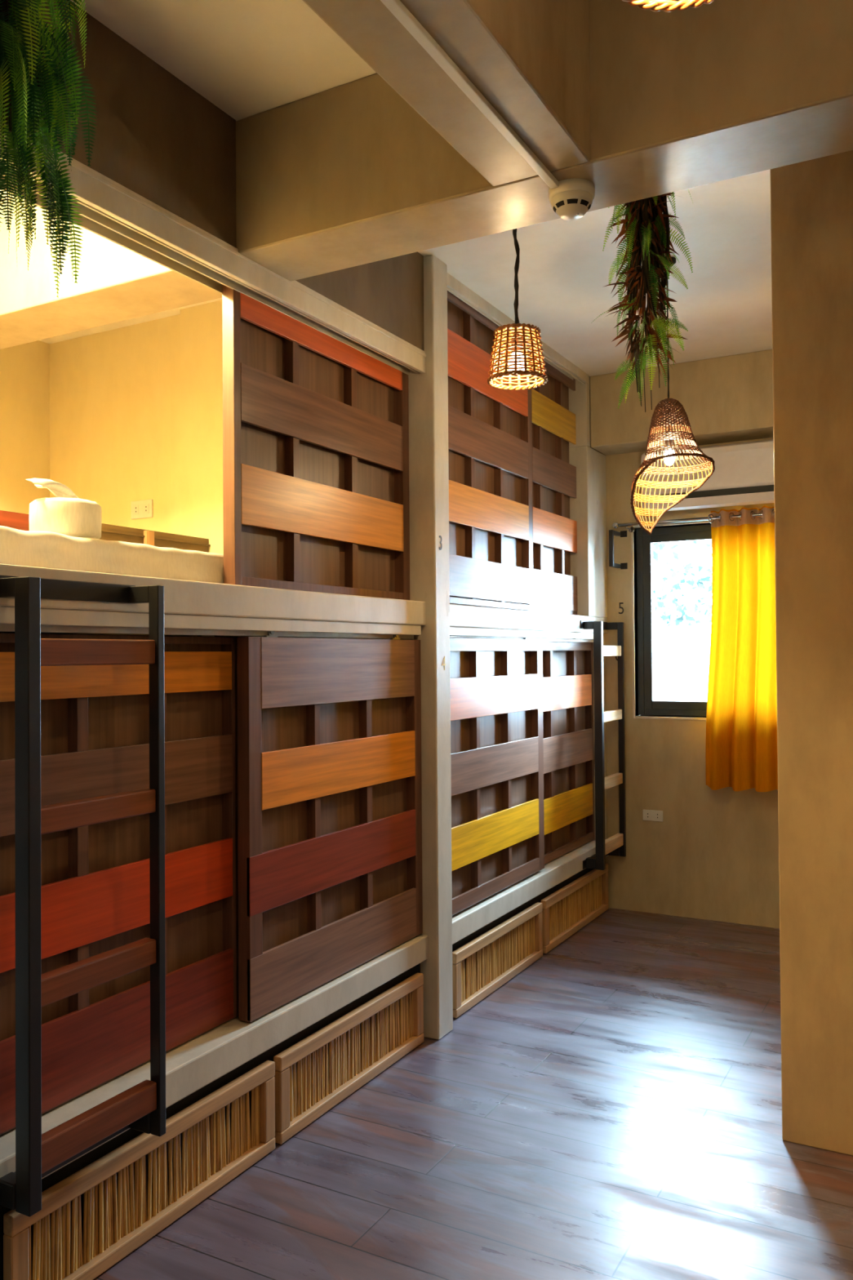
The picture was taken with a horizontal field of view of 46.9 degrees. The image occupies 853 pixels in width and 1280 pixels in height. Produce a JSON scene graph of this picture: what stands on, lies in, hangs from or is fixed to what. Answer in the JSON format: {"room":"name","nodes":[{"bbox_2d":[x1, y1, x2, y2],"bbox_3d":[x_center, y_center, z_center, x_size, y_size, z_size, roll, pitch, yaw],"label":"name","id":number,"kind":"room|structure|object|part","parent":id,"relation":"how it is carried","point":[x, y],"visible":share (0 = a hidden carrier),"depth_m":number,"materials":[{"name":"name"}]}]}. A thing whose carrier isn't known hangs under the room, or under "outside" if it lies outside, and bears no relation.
{"room":"dormitory","nodes":[
{"label":"dormitory","id":0,"kind":"room"},
{"bbox_2d":[0,340,49,514],"bbox_3d":[-2.600,0.037,3.715,0.100,3.070,7.200,-1,-1,29],"label":"wall","id":1,"kind":"structure","parent":0,"point":[24,368],"depth_m":4.80,"materials":[{"name":"beige paint"}]},
{"bbox_2d":[0,575,165,1216],"bbox_3d":[-0.801,0.541,2.279,0.106,1.365,0.448,-1,-1,29],"label":"ladder","id":2,"kind":"object","parent":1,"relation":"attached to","point":[141,1107],"visible":1,"depth_m":2.20,"materials":[{"name":"black metal"}]},
{"bbox_3d":[-0.906,-0.114,2.149,0.056,0.042,0.032,-1,-1,29],"label":"arm","id":3,"kind":"part","parent":2,"relation":"part of","materials":[{"name":"black metal"}]},
{"bbox_3d":[-0.896,1.192,2.130,0.056,0.054,0.040,-1,-1,29],"label":"arm","id":4,"kind":"part","parent":2,"relation":"part of","materials":[{"name":"black metal"}]},
{"bbox_3d":[-0.857,0.543,2.115,0.045,1.357,0.032,-1,-1,29],"label":"post","id":5,"kind":"part","parent":2,"relation":"part of","materials":[{"name":"black metal"}]},
{"bbox_3d":[-0.851,-0.118,2.312,0.005,0.046,0.448,-1,-1,29],"label":"plate","id":6,"kind":"part","parent":2,"relation":"part of","materials":[{"name":"black metal"}]},
{"bbox_3d":[-0.841,1.198,2.293,0.005,0.046,0.448,-1,-1,29],"label":"plate","id":7,"kind":"part","parent":2,"relation":"part of","materials":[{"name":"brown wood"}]},
{"bbox_3d":[-0.718,-0.114,2.478,0.068,0.042,0.022,-1,-1,29],"label":"arm","id":8,"kind":"part","parent":2,"relation":"part of","materials":[{"name":"black metal"}]},
{"bbox_3d":[-0.708,1.196,2.459,0.068,0.054,0.030,-1,-1,29],"label":"arm","id":9,"kind":"part","parent":2,"relation":"part of","materials":[{"name":"black metal"}]},
{"bbox_3d":[-0.669,0.543,2.444,0.032,1.358,0.022,-1,-1,29],"label":"post","id":10,"kind":"part","parent":2,"relation":"part of","materials":[{"name":"black metal"}]},
{"bbox_2d":[0,632,238,1134],"bbox_3d":[-0.822,0.547,2.584,0.049,1.176,1.000,-1,-1,29],"label":"sliding door","id":11,"kind":"structure","parent":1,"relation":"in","point":[95,888],"depth_m":2.60,"materials":[{"name":"brown wood"}]},
{"bbox_2d":[130,499,152,519],"bbox_3d":[-1.338,-0.613,4.619,0.135,0.085,0.010,-1,-1,29],"label":"wall socket","id":12,"kind":"object","parent":1,"relation":"attached to","point":[140,508],"visible":1,"depth_m":4.62,"materials":[{"name":"white plastic"}]},
{"bbox_2d":[133,505,138,515],"bbox_3d":[-1.368,-0.613,4.631,0.034,0.044,0.002,-1,-1,29],"label":"outlet","id":13,"kind":"object","parent":12,"relation":"attached to","point":[135,508],"depth_m":4.63,"materials":[{"name":"white plastic"}]},
{"bbox_2d":[143,503,148,513],"bbox_3d":[-1.311,-0.614,4.600,0.034,0.044,0.002,-1,-1,29],"label":"outlet","id":14,"kind":"object","parent":12,"relation":"attached to","point":[145,505],"depth_m":4.60,"materials":[{"name":"white plastic"}]},
{"bbox_2d":[170,300,223,554],"bbox_3d":[-0.637,-0.825,4.215,1.180,1.360,0.045,-1,-1,29],"label":"wall","id":15,"kind":"structure","parent":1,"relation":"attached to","point":[197,400],"depth_m":4.40,"materials":[{"name":"beige paint"}]},
{"bbox_2d":[0,606,421,639],"bbox_3d":[-0.517,-0.039,2.974,0.037,0.054,1.990,-1,-1,29],"label":"trim","id":16,"kind":"structure","parent":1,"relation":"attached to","point":[52,620],"depth_m":2.76,"materials":[{"name":"beige wood"}]},
{"bbox_2d":[0,564,425,634],"bbox_3d":[-1.434,-0.099,3.497,2.158,0.094,2.020,-1,-1,29],"label":"trim","id":17,"kind":"structure","parent":1,"relation":"attached to","point":[181,597],"depth_m":2.87,"materials":[{"name":"beige wood"}]},
{"bbox_2d":[0,510,210,552],"bbox_3d":[-1.431,-0.301,3.515,0.040,0.312,1.932,-1,-1,29],"label":"headboard","id":18,"kind":"object","parent":17,"relation":"on","point":[19,521],"visible":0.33,"depth_m":3.99,"materials":[{"name":"red wood"}]},
{"bbox_2d":[0,525,223,583],"bbox_3d":[-1.004,-0.208,3.246,0.916,0.111,1.975,-1,-1,29],"label":"mattress","id":19,"kind":"object","parent":17,"relation":"on","point":[37,548],"visible":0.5,"depth_m":2.60,"materials":[{"name":"white fabric"}]},
{"bbox_2d":[26,478,102,538],"bbox_3d":[-0.973,-0.351,2.642,0.192,0.158,0.185,0,-1,-23],"label":"roll","id":20,"kind":"object","parent":19,"relation":"on","point":[64,513],"visible":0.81,"depth_m":2.57,"materials":[{"name":"white paper"}]},
{"bbox_2d":[0,934,428,1178],"bbox_3d":[-1.424,1.204,3.478,2.158,0.092,2.020,-1,-1,29],"label":"trim","id":21,"kind":"structure","parent":1,"relation":"attached to","point":[199,1061],"depth_m":2.86,"materials":[{"name":"beige wood"}]},
{"bbox_2d":[49,314,409,639],"bbox_3d":[-0.949,0.036,4.455,2.080,3.070,0.090,-1,-1,29],"label":"wall","id":22,"kind":"structure","parent":1,"relation":"attached to","point":[110,390],"depth_m":4.71,"materials":[{"name":"beige paint"}]},
{"bbox_2d":[222,284,409,599],"bbox_3d":[-0.344,-0.634,3.442,0.049,0.948,1.061,-1,-1,29],"label":"sliding door","id":23,"kind":"structure","parent":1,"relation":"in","point":[316,426],"depth_m":3.34,"materials":[{"name":"brown wood"}]},
{"bbox_2d":[236,631,422,1022],"bbox_3d":[-0.294,0.555,3.408,0.049,1.176,1.056,-1,-1,29],"label":"sliding door","id":24,"kind":"structure","parent":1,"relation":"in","point":[330,788],"depth_m":3.28,"materials":[{"name":"brown wood"}]},
{"bbox_2d":[0,0,852,349],"bbox_3d":[-0.057,-1.333,2.753,5.320,0.395,0.255,-1,-1,29],"label":"ceiling","id":25,"kind":"structure","parent":1,"relation":"attached to","point":[349,175],"depth_m":2.58,"materials":[{"name":"beige paint"}]},
{"bbox_2d":[447,290,533,610],"bbox_3d":[0.261,-0.819,4.454,0.049,1.340,1.016,-1,-1,29],"label":"sliding door","id":26,"kind":"structure","parent":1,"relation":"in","point":[490,428],"depth_m":4.44,"materials":[{"name":"brown wood"}]},
{"bbox_2d":[449,635,544,915],"bbox_3d":[0.298,0.555,4.484,0.049,1.180,1.128,-1,-1,29],"label":"sliding door","id":27,"kind":"structure","parent":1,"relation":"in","point":[497,731],"depth_m":4.49,"materials":[{"name":"brown wood"}]},
{"bbox_2d":[449,604,607,633],"bbox_3d":[-0.381,-0.079,5.408,2.158,0.094,2.095,-1,-1,29],"label":"trim","id":28,"kind":"structure","parent":1,"relation":"attached to","point":[460,615],"depth_m":4.61,"materials":[{"name":"beige wood"}]},
{"bbox_2d":[452,840,608,944],"bbox_3d":[-0.371,1.224,5.390,2.158,0.092,2.095,-1,-1,29],"label":"trim","id":29,"kind":"structure","parent":1,"relation":"attached to","point":[477,916],"depth_m":4.64,"materials":[{"name":"beige wood"}]},
{"bbox_2d":[548,178,595,221],"bbox_3d":[0.368,-1.106,2.494,0.116,0.072,0.116,-1,-1,29],"label":"smoke detector","id":30,"kind":"object","parent":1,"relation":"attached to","point":[573,197],"visible":0.99,"depth_m":2.46,"materials":[{"name":"white plastic"}]},
{"bbox_2d":[0,867,594,1279],"bbox_3d":[0.011,1.401,3.953,0.030,0.310,4.240,-1,-1,29],"label":"baseboard","id":31,"kind":"structure","parent":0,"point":[64,1172],"depth_m":2.87,"materials":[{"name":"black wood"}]},
{"bbox_2d":[0,0,772,389],"bbox_3d":[-0.239,-1.584,2.431,5.320,0.100,7.200,-1,-1,29],"label":"ceiling","id":32,"kind":"structure","parent":0,"point":[246,58],"depth_m":3.72,"materials":[{"name":"white paint"}]},
{"bbox_2d":[0,0,97,297],"bbox_3d":[-0.750,-1.069,1.728,0.318,0.942,0.332,-1,-1,6],"label":"hanging fern","id":33,"kind":"object","parent":32,"relation":"hanging from","point":[19,111],"visible":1,"depth_m":1.71,"materials":[{"name":"green plant"}]},
{"bbox_2d":[0,0,424,351],"bbox_3d":[-0.554,-1.328,3.024,0.128,0.390,2.020,-1,-1,29],"label":"wall","id":34,"kind":"structure","parent":32,"relation":"attached to","point":[157,137],"depth_m":2.67,"materials":[{"name":"beige paint"}]},
{"bbox_2d":[0,164,420,375],"bbox_3d":[-0.556,-1.096,3.023,0.114,0.074,2.020,-1,-1,29],"label":"trim","id":35,"kind":"structure","parent":34,"relation":"attached to","point":[94,220],"depth_m":2.80,"materials":[{"name":"paint"}]},
{"bbox_2d":[0,121,426,373],"bbox_3d":[-0.497,-1.101,2.990,0.021,0.085,2.020,-1,-1,29],"label":"trim","id":36,"kind":"structure","parent":35,"relation":"attached to","point":[93,188],"depth_m":2.80,"materials":[{"name":"beige wood"}]},
{"bbox_2d":[302,0,591,186],"bbox_3d":[-0.647,-1.357,0.739,0.260,0.395,3.845,-1,-1,29],"label":"ceiling beam","id":37,"kind":"structure","parent":32,"relation":"attached to","point":[529,60],"depth_m":2.06,"materials":[{"name":"beige paint"}]},
{"bbox_2d":[380,0,559,189],"bbox_3d":[-0.619,-1.153,0.752,0.022,0.014,3.900,-1,-1,29],"label":"duct","id":38,"kind":"object","parent":37,"relation":"attached to","point":[396,7],"visible":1,"depth_m":2.02,"materials":[{"name":"white plastic"}]},
{"bbox_2d":[487,228,547,390],"bbox_3d":[0.290,-1.176,3.163,0.194,0.702,0.195,0,-1,-35],"label":"pendant lamp","id":39,"kind":"object","parent":32,"relation":"hanging from","point":[517,334],"visible":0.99,"depth_m":3.11,"materials":[{"name":"wicker"}]},
{"bbox_3d":[0.288,-1.234,3.166,0.017,0.586,0.030,0,-1,-31],"label":"cord","id":40,"kind":"part","parent":39,"relation":"part of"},
{"bbox_3d":[0.292,-0.891,3.159,0.057,0.074,0.057,-1,-1,29],"label":"bulb","id":41,"kind":"part","parent":39,"relation":"part of","materials":[{"name":"white glass"}]},
{"bbox_3d":[0.292,-0.910,3.159,0.195,0.171,0.196,-1,-1,29],"label":"lamp shade","id":42,"kind":"part","parent":39,"relation":"part of","materials":[{"name":"wicker"}]},
{"bbox_2d":[447,273,588,384],"bbox_3d":[0.452,-1.476,4.792,0.074,0.058,1.795,-1,-1,29],"label":"trim","id":43,"kind":"structure","parent":32,"relation":"attached to","point":[455,287],"depth_m":4.50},
{"bbox_2d":[593,189,693,412],"bbox_3d":[0.615,-1.101,2.849,0.281,0.867,0.286,-1,-1,29],"label":"hanging fern","id":44,"kind":"object","parent":32,"relation":"hanging from","point":[646,224],"visible":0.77,"depth_m":2.84,"materials":[{"name":"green plant"}]},
{"bbox_2d":[621,0,714,12],"bbox_3d":[0.393,-1.294,1.509,0.242,0.516,0.240,0,-1,-14],"label":"pendant lamp","id":45,"kind":"object","parent":32,"relation":"hanging from","point":[656,6],"visible":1,"depth_m":1.61,"materials":[{"name":"wicker"}]},
{"bbox_2d":[630,256,715,534],"bbox_3d":[0.984,-0.974,3.940,0.337,1.095,0.319,-1,-1,29],"label":"pendant lamp","id":46,"kind":"object","parent":32,"relation":"hanging from","point":[668,412],"visible":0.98,"depth_m":3.93,"materials":[{"name":"brown wicker"}]},
{"bbox_3d":[0.966,-1.166,3.933,0.008,0.710,0.009,-1,-1,29],"label":"cord","id":47,"kind":"part","parent":46,"relation":"part of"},
{"bbox_3d":[0.969,-0.733,3.926,0.045,0.074,0.045,-1,-1,29],"label":"bulb","id":48,"kind":"part","parent":46,"relation":"part of","materials":[{"name":"white glass"}]},
{"bbox_3d":[0.971,-0.563,3.982,0.332,0.258,0.203,0,-1,-13],"label":"lamp shade","id":49,"kind":"part","parent":46,"relation":"part of","materials":[{"name":"wicker"}]},
{"bbox_3d":[0.990,-0.694,3.933,0.314,0.536,0.307,-1,-1,29],"label":"lamp shade","id":50,"kind":"part","parent":46,"relation":"part of","materials":[{"name":"brown wicker"}]},
{"bbox_2d":[408,254,453,1039],"bbox_3d":[0.014,0.021,3.922,0.120,3.070,0.125,-1,-1,29],"label":"column","id":51,"kind":"structure","parent":0,"point":[428,469],"depth_m":3.87,"materials":[{"name":"beige paint"}]},
{"bbox_2d":[439,535,442,550],"bbox_3d":[0.055,-0.384,3.883,0.001,0.057,0.024,-1,-1,29],"label":"painted number","id":52,"kind":"object","parent":51,"relation":"attached to","point":[440,536],"visible":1,"depth_m":3.89,"materials":[{"name":"black paint"}]},
{"bbox_2d":[441,656,445,670],"bbox_3d":[0.068,0.091,3.894,0.001,0.055,0.030,-1,-1,29],"label":"painted number","id":53,"kind":"object","parent":51,"relation":"attached to","point":[444,664],"visible":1,"depth_m":3.90,"materials":[{"name":"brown paint"}]},
{"bbox_2d":[93,907,852,1279],"bbox_3d":[-0.215,1.576,2.386,5.320,0.080,7.200,-1,-1,29],"label":"floor","id":54,"kind":"structure","parent":0,"point":[611,1109],"depth_m":2.94,"materials":[{"name":"brown wood"}]},
{"bbox_2d":[3,1060,275,1279],"bbox_3d":[-0.699,1.406,2.579,0.033,0.264,0.939,-1,-1,29],"label":"panel","id":55,"kind":"object","parent":54,"relation":"on","point":[213,1155],"visible":1,"depth_m":2.52,"materials":[{"name":"brown wood"}]},
{"bbox_3d":[-0.696,1.520,2.577,0.030,0.036,0.939,-1,-1,29],"label":"rail","id":56,"kind":"part","parent":55,"relation":"part of","materials":[{"name":"brown wood"}]},
{"bbox_2d":[273,972,423,1144],"bbox_3d":[-0.241,1.415,3.409,0.033,0.264,0.902,-1,-1,29],"label":"panel","id":57,"kind":"object","parent":54,"relation":"on","point":[308,1084],"visible":0.98,"depth_m":3.34,"materials":[{"name":"brown wood"}]},
{"bbox_3d":[-0.241,1.304,3.410,0.030,0.044,0.902,-1,-1,29],"label":"rail","id":58,"kind":"part","parent":57,"relation":"part of","materials":[{"name":"brown wood"}]},
{"bbox_3d":[-0.239,1.528,3.407,0.030,0.036,0.902,-1,-1,29],"label":"rail","id":59,"kind":"part","parent":57,"relation":"part of","materials":[{"name":"brown wood"}]},
{"bbox_2d":[452,902,542,1017],"bbox_3d":[0.334,1.425,4.455,0.033,0.264,0.938,-1,-1,29],"label":"panel","id":60,"kind":"object","parent":54,"relation":"on","point":[499,954],"visible":0.99,"depth_m":4.40,"materials":[{"name":"brown wood"}]},
{"bbox_3d":[0.335,1.315,4.456,0.030,0.044,0.938,-1,-1,29],"label":"rail","id":61,"kind":"part","parent":60,"relation":"part of","materials":[{"name":"brown wood"}]},
{"bbox_3d":[0.337,1.539,4.452,0.030,0.036,0.938,-1,-1,29],"label":"rail","id":62,"kind":"part","parent":60,"relation":"part of","materials":[{"name":"brown wood"}]},
{"bbox_2d":[540,863,608,953],"bbox_3d":[0.816,1.434,5.329,0.033,0.264,0.972,-1,-1,29],"label":"panel","id":63,"kind":"object","parent":54,"relation":"on","point":[568,909],"visible":1,"depth_m":5.28,"materials":[{"name":"brown wood"}]},
{"bbox_3d":[0.817,1.324,5.330,0.030,0.044,0.972,-1,-1,29],"label":"rail","id":64,"kind":"part","parent":63,"relation":"part of","materials":[{"name":"brown wood"}]},
{"bbox_3d":[0.818,1.548,5.327,0.030,0.036,0.972,-1,-1,29],"label":"rail","id":65,"kind":"part","parent":63,"relation":"part of","materials":[{"name":"brown wood"}]},
{"bbox_2d":[449,626,604,642],"bbox_3d":[0.530,-0.021,4.875,0.037,0.052,2.040,-1,-1,29],"label":"trim","id":66,"kind":"structure","parent":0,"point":[459,632],"depth_m":4.71,"materials":[{"name":"beige wood"}]},
{"bbox_2d":[530,355,577,614],"bbox_3d":[0.709,-0.809,5.361,0.049,1.336,0.940,-1,-1,29],"label":"sliding door","id":67,"kind":"structure","parent":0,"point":[553,425],"depth_m":5.30,"materials":[{"name":"brown wood"}]},
{"bbox_3d":[0.691,-0.809,5.370,0.008,1.328,0.932,-1,-1,29],"label":"panel","id":68,"kind":"part","parent":67,"relation":"part of","materials":[{"name":"brown wood"}]},
{"bbox_3d":[0.711,-0.809,5.359,0.042,1.336,0.940,-1,-1,29],"label":"frame","id":69,"kind":"part","parent":67,"relation":"part of","materials":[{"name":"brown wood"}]},
{"bbox_2d":[542,641,595,864],"bbox_3d":[0.758,0.582,5.411,0.049,1.164,0.840,-1,-1,29],"label":"sliding door","id":70,"kind":"structure","parent":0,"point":[567,666],"depth_m":5.44,"materials":[{"name":"brown wood"}]},
{"bbox_3d":[0.760,0.581,5.410,0.042,1.164,0.840,-1,-1,29],"label":"frame","id":71,"kind":"part","parent":70,"relation":"part of","materials":[{"name":"brown wood"}]},
{"bbox_2d":[592,634,607,839],"bbox_3d":[0.998,0.570,5.807,0.112,1.210,0.055,-1,-1,29],"label":"trim","id":72,"kind":"structure","parent":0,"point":[604,663],"depth_m":5.78,"materials":[{"name":"black metal"}]},
{"bbox_2d":[580,620,626,870],"bbox_3d":[1.003,0.574,5.554,0.106,1.365,0.448,-1,-1,29],"label":"ladder","id":73,"kind":"object","parent":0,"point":[615,845],"visible":1,"depth_m":5.40,"materials":[{"name":"black metal"}]},
{"bbox_3d":[0.898,-0.081,5.424,0.056,0.042,0.032,-1,-1,29],"label":"arm","id":74,"kind":"part","parent":73,"relation":"part of","materials":[{"name":"black metal"}]},
{"bbox_3d":[0.908,1.225,5.406,0.056,0.054,0.040,-1,-1,29],"label":"arm","id":75,"kind":"part","parent":73,"relation":"part of","materials":[{"name":"black metal"}]},
{"bbox_3d":[0.954,-0.085,5.588,0.005,0.046,0.448,-1,-1,29],"label":"plate","id":76,"kind":"part","parent":73,"relation":"part of","materials":[{"name":"black metal"}]},
{"bbox_3d":[0.964,1.231,5.569,0.005,0.046,0.448,-1,-1,29],"label":"plate","id":77,"kind":"part","parent":73,"relation":"part of","materials":[{"name":"black metal"}]},
{"bbox_3d":[0.948,0.576,5.391,0.045,1.357,0.032,-1,-1,29],"label":"post","id":78,"kind":"part","parent":73,"relation":"part of","materials":[{"name":"black metal"}]},
{"bbox_3d":[1.087,-0.081,5.754,0.068,0.042,0.022,-1,-1,29],"label":"arm","id":79,"kind":"part","parent":73,"relation":"part of","materials":[{"name":"black metal"}]},
{"bbox_3d":[1.096,1.229,5.735,0.068,0.054,0.030,-1,-1,29],"label":"arm","id":80,"kind":"part","parent":73,"relation":"part of","materials":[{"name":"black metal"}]},
{"bbox_3d":[1.135,0.576,5.720,0.032,1.358,0.022,-1,-1,29],"label":"post","id":81,"kind":"part","parent":73,"relation":"part of","materials":[{"name":"black metal"}]},
{"bbox_2d":[589,389,779,928],"bbox_3d":[1.546,0.034,5.627,5.320,3.070,0.150,-1,-1,29],"label":"wall","id":82,"kind":"structure","parent":0,"point":[713,855],"depth_m":5.61,"materials":[{"name":"beige paint"}]},
{"bbox_2d":[568,376,607,617],"bbox_3d":[0.929,-0.814,5.704,0.128,1.364,0.325,-1,-1,29],"label":"trim","id":83,"kind":"structure","parent":82,"relation":"attached to","point":[588,508],"depth_m":5.57,"materials":[{"name":"beige paint"}]},
{"bbox_2d":[608,529,627,568],"bbox_3d":[1.112,-0.527,5.704,0.064,0.224,0.145,-1,-1,29],"label":"handle","id":84,"kind":"object","parent":82,"relation":"attached to","point":[611,532],"visible":1,"depth_m":5.65,"materials":[{"name":"black metal"}]},
{"bbox_3d":[1.100,-0.433,5.721,0.024,0.022,0.125,-1,-1,29],"label":"arm","id":85,"kind":"part","parent":84,"relation":"part of","materials":[{"name":"black metal"}]},
{"bbox_3d":[1.098,-0.621,5.723,0.024,0.022,0.125,-1,-1,29],"label":"arm","id":86,"kind":"part","parent":84,"relation":"part of","materials":[{"name":"black metal"}]},
{"bbox_3d":[1.154,-0.621,5.758,0.040,0.036,0.011,-1,-1,29],"label":"screw plate","id":87,"kind":"part","parent":84,"relation":"part of","materials":[{"name":"black metal"}]},
{"bbox_3d":[1.155,-0.433,5.755,0.040,0.036,0.011,-1,-1,29],"label":"screw plate","id":88,"kind":"part","parent":84,"relation":"part of","materials":[{"name":"black metal"}]},
{"bbox_2d":[618,602,623,613],"bbox_3d":[1.141,-0.186,5.766,0.031,0.068,0.001,-1,-1,29],"label":"painted number","id":89,"kind":"object","parent":82,"relation":"attached to","point":[621,607],"visible":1,"depth_m":5.76,"materials":[{"name":"black paint"}]},
{"bbox_2d":[642,809,662,822],"bbox_3d":[1.303,1.010,5.660,0.118,0.062,0.010,-1,-1,29],"label":"wall socket","id":90,"kind":"object","parent":82,"relation":"attached to","point":[648,815],"visible":1,"depth_m":5.66,"materials":[{"name":"white plastic"}]},
{"bbox_2d":[644,811,650,819],"bbox_3d":[1.276,1.010,5.670,0.034,0.044,0.002,-1,-1,29],"label":"outlet","id":91,"kind":"object","parent":90,"relation":"attached to","point":[647,814],"depth_m":5.67,"materials":[{"name":"white plastic"}]},
{"bbox_2d":[654,812,660,819],"bbox_3d":[1.326,1.010,5.643,0.034,0.044,0.002,-1,-1,29],"label":"outlet","id":92,"kind":"object","parent":90,"relation":"attached to","point":[657,815],"depth_m":5.64,"materials":[{"name":"white plastic"}]},
{"bbox_2d":[631,520,711,719],"bbox_3d":[1.793,-0.113,5.489,1.278,1.124,0.156,-1,-1,29],"label":"trim","id":93,"kind":"structure","parent":82,"relation":"attached to","point":[633,552],"depth_m":5.72,"materials":[{"name":"black metal"}]},
{"bbox_2d":[635,524,711,716],"bbox_3d":[1.788,-0.113,5.480,1.242,1.088,0.054,-1,-1,29],"label":"window","id":94,"kind":"structure","parent":82,"relation":"in","point":[647,705],"depth_m":5.73,"materials":[{"name":"black metal"}]},
{"bbox_2d":[590,349,773,455],"bbox_3d":[2.379,-1.315,4.940,3.162,0.405,0.275,-1,-1,29],"label":"trim","id":95,"kind":"structure","parent":82,"relation":"attached to","point":[726,398],"depth_m":5.30,"materials":[{"name":"beige paint"}]},
{"bbox_2d":[612,512,774,532],"bbox_3d":[1.785,-0.664,5.349,1.573,0.054,0.119,-1,-1,29],"label":"curtain rod","id":96,"kind":"object","parent":82,"relation":"attached to","point":[615,525],"visible":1,"depth_m":5.50,"materials":[{"name":"silver metal"}]},
{"bbox_3d":[1.765,-0.673,5.314,1.495,0.019,0.019,-1,-1,29],"label":"rod","id":97,"kind":"part","parent":96,"relation":"part of","materials":[{"name":"silver metal"}]},
{"bbox_2d":[705,506,777,791],"bbox_3d":[1.895,0.047,5.234,0.833,1.532,0.097,-1,-1,28],"label":"curtain","id":98,"kind":"object","parent":96,"relation":"hanging from","point":[741,747],"visible":0.52,"depth_m":5.32,"materials":[{"name":"yellow fabric"}]},
{"bbox_2d":[640,439,774,511],"bbox_3d":[1.626,-0.888,5.384,0.860,0.336,0.215,-1,-1,29],"label":"air conditioner","id":99,"kind":"object","parent":82,"relation":"attached to","point":[743,474],"visible":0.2,"depth_m":5.27,"materials":[{"name":"white plastic"}]},
{"bbox_2d":[645,484,773,502],"bbox_3d":[1.623,-0.783,5.374,0.820,0.054,0.174,-1,-1,29],"label":"air vent","id":100,"kind":"object","parent":99,"relation":"attached to","point":[712,493],"depth_m":5.28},
{"bbox_2d":[769,150,852,1155],"bbox_3d":[1.907,-0.011,2.655,1.820,3.070,0.129,-1,-1,29],"label":"wall partition","id":101,"kind":"structure","parent":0,"point":[811,201],"depth_m":2.98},
{"label":"outside","id":102,"kind":"structure","parent":0,"visible":0},
{"bbox_3d":[15.963,2.893,28.912,60.000,0.200,53.900,-1,-1,29],"label":"ground","id":103,"kind":"structure","parent":102,"visible":0},
{"bbox_2d":[653,625,711,701],"bbox_3d":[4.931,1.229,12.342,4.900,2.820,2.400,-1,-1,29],"label":"window pane","id":104,"kind":"structure","parent":103,"relation":"on","point":[681,654],"depth_m":12.16,"materials":[{"name":"clear glass"}]},
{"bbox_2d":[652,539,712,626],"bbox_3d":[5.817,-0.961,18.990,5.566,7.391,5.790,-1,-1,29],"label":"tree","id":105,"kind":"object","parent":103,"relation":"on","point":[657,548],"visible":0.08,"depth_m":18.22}
]}

